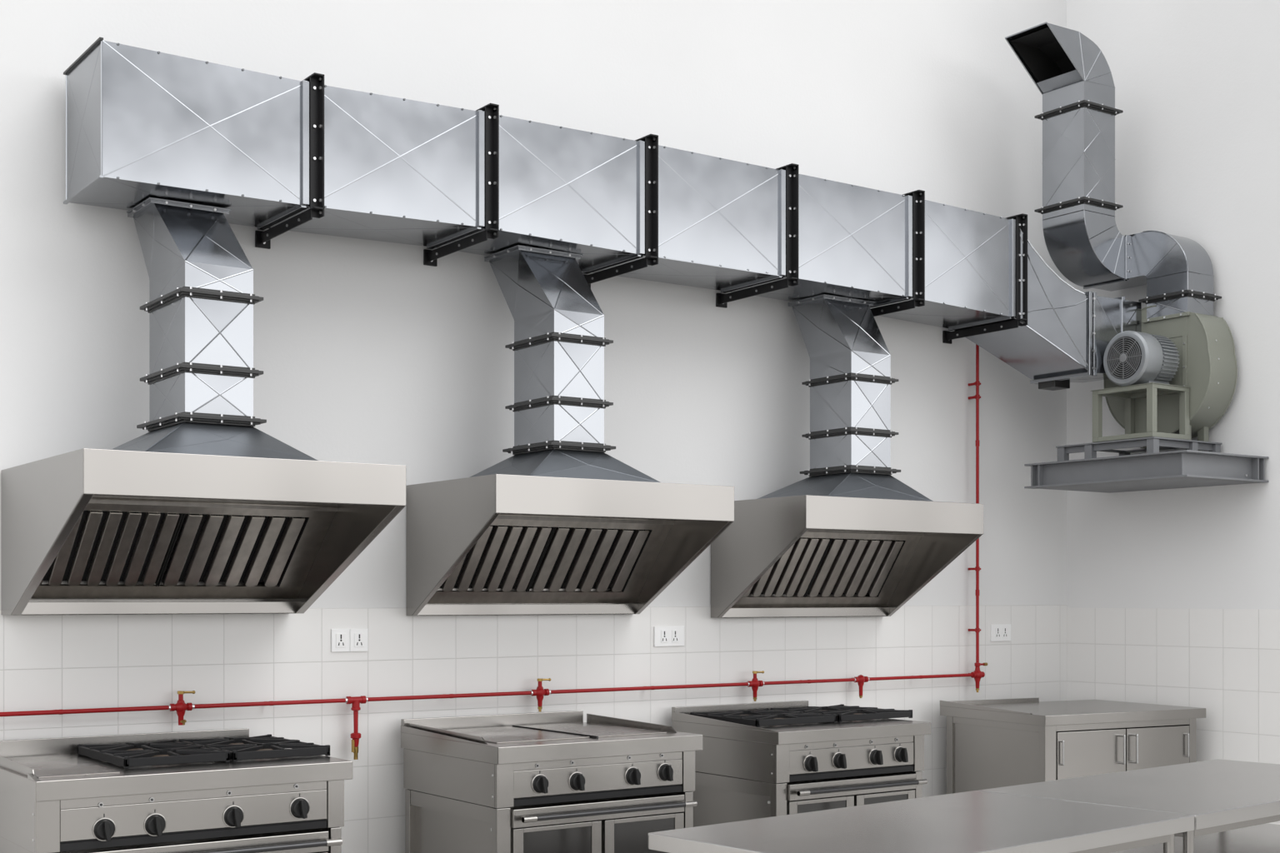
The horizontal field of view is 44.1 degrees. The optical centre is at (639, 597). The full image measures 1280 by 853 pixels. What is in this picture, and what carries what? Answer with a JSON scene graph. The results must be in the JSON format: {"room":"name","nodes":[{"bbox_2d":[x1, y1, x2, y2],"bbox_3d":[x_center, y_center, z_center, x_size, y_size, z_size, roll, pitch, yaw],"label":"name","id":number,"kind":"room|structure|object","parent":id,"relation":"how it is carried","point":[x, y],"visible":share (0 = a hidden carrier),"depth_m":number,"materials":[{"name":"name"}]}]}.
{"room":"commercial kitchen","nodes":[
{"label":"commercial kitchen","id":0,"kind":"room"},
{"bbox_2d":[0,0,1066,609],"bbox_3d":[-3.053,-1.910,7.054,15.138,7.000,0.200,0,0,-35],"label":"wall","id":1,"kind":"structure","parent":0,"point":[367,352],"depth_m":8.84,"materials":[{"name":"paint"}]},
{"bbox_2d":[0,728,249,758],"bbox_3d":[-2.397,0.676,7.277,1.233,0.087,0.032,0,0,-35],"label":"backsplash","id":2,"kind":"structure","parent":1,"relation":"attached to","point":[57,746],"depth_m":7.17,"materials":[{"name":"silver metal"}]},
{"bbox_2d":[0,422,405,615],"bbox_3d":[-1.930,-0.336,6.934,1.363,0.830,1.275,0,0,-35],"label":"exhaust hood","id":3,"kind":"object","parent":1,"relation":"attached to","point":[185,517],"visible":1,"depth_m":6.95,"materials":[{"name":"silver metal"}]},
{"bbox_2d":[126,197,266,431],"bbox_3d":[-2.011,-1.267,7.122,0.393,1.033,0.742,0,0,-35],"label":"duct","id":4,"kind":"object","parent":3,"relation":"on","point":[202,299],"visible":0.96,"depth_m":6.90,"materials":[{"name":"silver metal"}]},
{"bbox_2d":[255,72,324,249],"bbox_3d":[-1.664,-2.057,7.499,0.075,0.680,0.667,0,0,-35],"label":"bracket","id":5,"kind":"object","parent":1,"relation":"attached to","point":[262,239],"visible":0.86,"depth_m":7.27,"materials":[{"name":"black metal"}]},
{"bbox_2d":[330,629,368,652],"bbox_3d":[-1.477,0.219,8.027,0.202,0.115,0.014,0,0,-35],"label":"wall socket","id":6,"kind":"object","parent":1,"relation":"attached to","point":[342,640],"visible":1,"depth_m":8.02,"materials":[{"name":"white plastic"}]},
{"bbox_2d":[423,103,499,266],"bbox_3d":[-0.912,-2.083,8.030,0.075,0.683,0.667,0,0,-35],"label":"bracket","id":7,"kind":"object","parent":1,"relation":"attached to","point":[492,110],"visible":0.91,"depth_m":7.80,"materials":[{"name":"black metal"}]},
{"bbox_2d":[400,710,583,729],"bbox_3d":[-0.772,0.665,8.435,1.098,0.076,0.032,0,0,-35],"label":"backsplash","id":8,"kind":"structure","parent":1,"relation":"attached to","point":[569,717],"depth_m":8.43,"materials":[{"name":"silver metal"}]},
{"bbox_2d":[0,344,987,759],"bbox_3d":[-1.453,-0.451,7.983,9.223,2.538,0.113,0,0,-35],"label":"gas pipe","id":9,"kind":"object","parent":1,"relation":"attached to","point":[180,707],"visible":0.99,"depth_m":8.58,"materials":[{"name":"red metal"}]},
{"bbox_2d":[0,605,1067,852],"bbox_3d":[-3.075,0.823,6.913,14.938,1.535,0.006,0,0,-35],"label":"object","id":10,"kind":"structure","parent":1,"relation":"attached to","point":[47,662],"depth_m":8.35,"materials":[{"name":"tile"}]},
{"bbox_2d":[406,449,734,615],"bbox_3d":[-0.360,-0.322,8.252,1.437,0.836,0.930,0,0,-35],"label":"exhaust hood","id":11,"kind":"object","parent":1,"relation":"attached to","point":[553,532],"visible":1,"depth_m":8.21,"materials":[{"name":"silver metal"}]},
{"bbox_2d":[484,245,615,454],"bbox_3d":[-0.474,-1.274,8.235,0.406,1.069,0.695,0,0,-35],"label":"duct","id":12,"kind":"object","parent":11,"relation":"on","point":[558,345],"visible":0.94,"depth_m":8.03,"materials":[{"name":"silver metal"}]},
{"bbox_2d":[63,36,1141,390],"bbox_3d":[0.330,-1.888,8.725,6.608,1.046,0.855,0,0,-35],"label":"duct","id":13,"kind":"object","parent":1,"relation":"attached to","point":[142,124],"visible":0.98,"depth_m":8.03,"materials":[{"name":"grey metal"}]},
{"bbox_2d":[583,134,658,288],"bbox_3d":[-0.121,-2.081,8.587,0.075,0.710,0.667,0,0,-35],"label":"bracket","id":14,"kind":"object","parent":1,"relation":"attached to","point":[651,258],"visible":0.73,"depth_m":8.35,"materials":[{"name":"black metal"}]},
{"bbox_2d":[654,626,684,646],"bbox_3d":[0.166,0.228,9.185,0.210,0.114,0.014,0,0,-35],"label":"wall socket","id":15,"kind":"object","parent":1,"relation":"attached to","point":[663,636],"visible":1,"depth_m":9.18,"materials":[{"name":"white plastic"}]},
{"bbox_2d":[715,163,798,308],"bbox_3d":[0.675,-2.082,9.148,0.075,0.708,0.667,0,0,-35],"label":"bracket","id":16,"kind":"object","parent":1,"relation":"attached to","point":[792,170],"visible":0.89,"depth_m":8.92,"materials":[{"name":"black metal"}]},
{"bbox_2d":[710,472,983,618],"bbox_3d":[1.240,-0.303,9.425,1.406,0.850,0.856,0,0,-35],"label":"exhaust hood","id":17,"kind":"object","parent":1,"relation":"attached to","point":[851,544],"visible":1,"depth_m":9.38,"materials":[{"name":"silver metal"}]},
{"bbox_2d":[788,294,900,476],"bbox_3d":[1.230,-1.262,9.515,0.425,1.067,0.575,0,0,-35],"label":"duct","id":18,"kind":"object","parent":17,"relation":"on","point":[850,382],"visible":0.95,"depth_m":9.35,"materials":[{"name":"silver metal"}]},
{"bbox_2d":[870,190,924,316],"bbox_3d":[1.488,-2.076,9.721,0.075,0.719,0.667,0,0,-35],"label":"bracket","id":19,"kind":"object","parent":1,"relation":"attached to","point":[918,196],"visible":0.64,"depth_m":9.49,"materials":[{"name":"black metal"}]},
{"bbox_2d":[942,213,1027,344],"bbox_3d":[2.233,-2.055,10.246,0.075,0.731,0.667,0,0,-35],"label":"bracket","id":20,"kind":"object","parent":1,"relation":"attached to","point":[1021,219],"visible":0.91,"depth_m":10.01,"materials":[{"name":"black metal"}]},
{"bbox_2d":[990,624,1010,641],"bbox_3d":[2.468,0.242,10.808,0.198,0.116,0.014,0,0,-35],"label":"wall socket","id":21,"kind":"object","parent":1,"relation":"attached to","point":[998,632],"visible":1,"depth_m":10.80,"materials":[{"name":"white plastic"}]},
{"bbox_2d":[1066,0,1279,609],"bbox_3d":[3.714,-1.910,10.418,0.200,7.000,2.100,0,0,-35],"label":"wall","id":22,"kind":"structure","parent":0,"point":[1197,82],"depth_m":10.31,"materials":[{"name":"paint"}]},
{"bbox_2d":[1024,450,1269,493],"bbox_3d":[3.243,-0.801,10.187,0.829,0.160,1.255,0,0,-35],"label":"platform","id":23,"kind":"object","parent":22,"relation":"attached to","point":[1183,468],"visible":1,"depth_m":9.88,"materials":[{"name":"grey paint"}]},
{"bbox_2d":[1055,305,1237,461],"bbox_3d":[3.258,-1.384,10.198,0.724,1.006,0.894,0,0,-35],"label":"fan","id":24,"kind":"object","parent":23,"relation":"on","point":[1170,382],"visible":0.97,"depth_m":9.99,"materials":[{"name":"beige metal"}]},
{"bbox_2d":[1005,21,1221,319],"bbox_3d":[3.036,-2.711,10.196,1.104,1.817,0.873,0,0,-35],"label":"duct","id":25,"kind":"object","parent":24,"relation":"on","point":[1073,77],"visible":0.99,"depth_m":10.24,"materials":[{"name":"grey metal"}]},
{"bbox_2d":[1105,336,1141,379],"bbox_3d":[3.029,-1.500,9.904,0.011,0.268,0.268,0,0,-35],"label":"fan grille","id":26,"kind":"object","parent":24,"relation":"attached to","point":[1123,354],"depth_m":9.91,"materials":[{"name":"grey metal"}]},
{"bbox_2d":[1066,608,1279,824],"bbox_3d":[3.632,0.833,10.356,0.006,1.515,2.094,0,0,-35],"label":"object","id":27,"kind":"structure","parent":22,"relation":"attached to","point":[1225,662],"depth_m":10.34,"materials":[{"name":"tile"}]},
{"bbox_3d":[2.700,1.665,1.322,17.938,0.150,16.200,0,0,-35],"label":"floor","id":28,"kind":"structure","parent":0,"visible":0},
{"bbox_2d":[0,728,352,852],"bbox_3d":[-2.067,1.111,6.875,1.334,0.957,1.070,0,0,-35],"label":"range","id":29,"kind":"object","parent":28,"relation":"on","point":[225,791],"visible":1,"depth_m":6.56,"materials":[{"name":"silver metal"}]},
{"bbox_2d":[0,748,352,802],"bbox_3d":[-2.076,0.750,6.881,1.325,0.079,1.010,0,0,-35],"label":"countertop","id":30,"kind":"structure","parent":29,"relation":"on","point":[131,781],"depth_m":6.48,"materials":[{"name":"silver metal"}]},
{"bbox_2d":[88,830,342,852],"bbox_3d":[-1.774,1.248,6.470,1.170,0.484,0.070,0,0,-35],"label":"oven","id":31,"kind":"object","parent":29,"relation":"in","point":[331,842],"depth_m":6.59,"materials":[{"name":"silver metal"}]},
{"bbox_2d":[400,710,702,852],"bbox_3d":[-0.449,1.109,8.036,1.190,0.963,1.056,0,0,-35],"label":"range","id":32,"kind":"object","parent":28,"relation":"on","point":[552,782],"visible":0.99,"depth_m":7.72,"materials":[{"name":"silver metal"}]},
{"bbox_2d":[400,722,702,764],"bbox_3d":[-0.455,0.733,8.044,1.190,0.080,0.996,0,0,-35],"label":"countertop","id":33,"kind":"structure","parent":32,"relation":"on","point":[582,748],"depth_m":7.64,"materials":[{"name":"silver metal"}]},
{"bbox_2d":[511,795,697,852],"bbox_3d":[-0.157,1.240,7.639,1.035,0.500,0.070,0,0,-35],"label":"oven","id":34,"kind":"object","parent":32,"relation":"in","point":[624,835],"depth_m":7.63,"materials":[{"name":"silver metal"}]},
{"bbox_2d":[671,700,930,827],"bbox_3d":[0.980,1.112,9.079,1.265,0.956,1.008,0,0,-35],"label":"range","id":35,"kind":"object","parent":28,"relation":"on","point":[761,760],"visible":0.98,"depth_m":8.73,"materials":[{"name":"silver metal"}]},
{"bbox_2d":[671,700,808,722],"bbox_3d":[0.608,0.677,9.414,1.020,0.087,0.032,0,0,-35],"label":"backsplash","id":36,"kind":"structure","parent":35,"relation":"attached to","point":[744,707],"depth_m":9.38,"materials":[{"name":"silver metal"}]},
{"bbox_2d":[672,719,930,744],"bbox_3d":[0.920,0.746,9.049,1.132,0.069,0.948,0,0,-35],"label":"countertop","id":37,"kind":"structure","parent":35,"relation":"on","point":[876,728],"depth_m":8.69,"materials":[{"name":"silver metal"}]},
{"bbox_2d":[787,773,927,814],"bbox_3d":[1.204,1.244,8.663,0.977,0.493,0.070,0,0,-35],"label":"oven","id":38,"kind":"object","parent":35,"relation":"in","point":[914,782],"depth_m":8.64,"materials":[{"name":"silver metal"}]},
{"bbox_2d":[648,790,1194,852],"bbox_3d":[1.083,1.215,5.864,1.895,0.750,1.036,0,0,-41],"label":"work table","id":39,"kind":"object","parent":28,"relation":"on","point":[974,822],"visible":1,"depth_m":5.80,"materials":[{"name":"silver metal"}]},
{"bbox_2d":[940,698,1205,794],"bbox_3d":[2.794,1.132,10.217,1.359,0.916,0.998,0,0,-28],"label":"storage cabinet","id":40,"kind":"object","parent":28,"relation":"on","point":[997,743],"visible":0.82,"depth_m":9.88,"materials":[{"name":"silver metal"}]},
{"bbox_2d":[940,700,1205,726],"bbox_3d":[2.791,0.741,10.223,1.359,0.062,0.985,0,0,-28],"label":"countertop","id":41,"kind":"structure","parent":40,"relation":"on","point":[1080,712],"depth_m":9.94,"materials":[{"name":"silver metal"}]},
{"bbox_2d":[979,759,1279,852],"bbox_3d":[2.570,1.215,7.148,2.028,0.750,1.036,0,0,-41],"label":"work table","id":42,"kind":"object","parent":28,"relation":"on","point":[1232,804],"visible":0.65,"depth_m":7.00,"materials":[{"name":"silver metal"}]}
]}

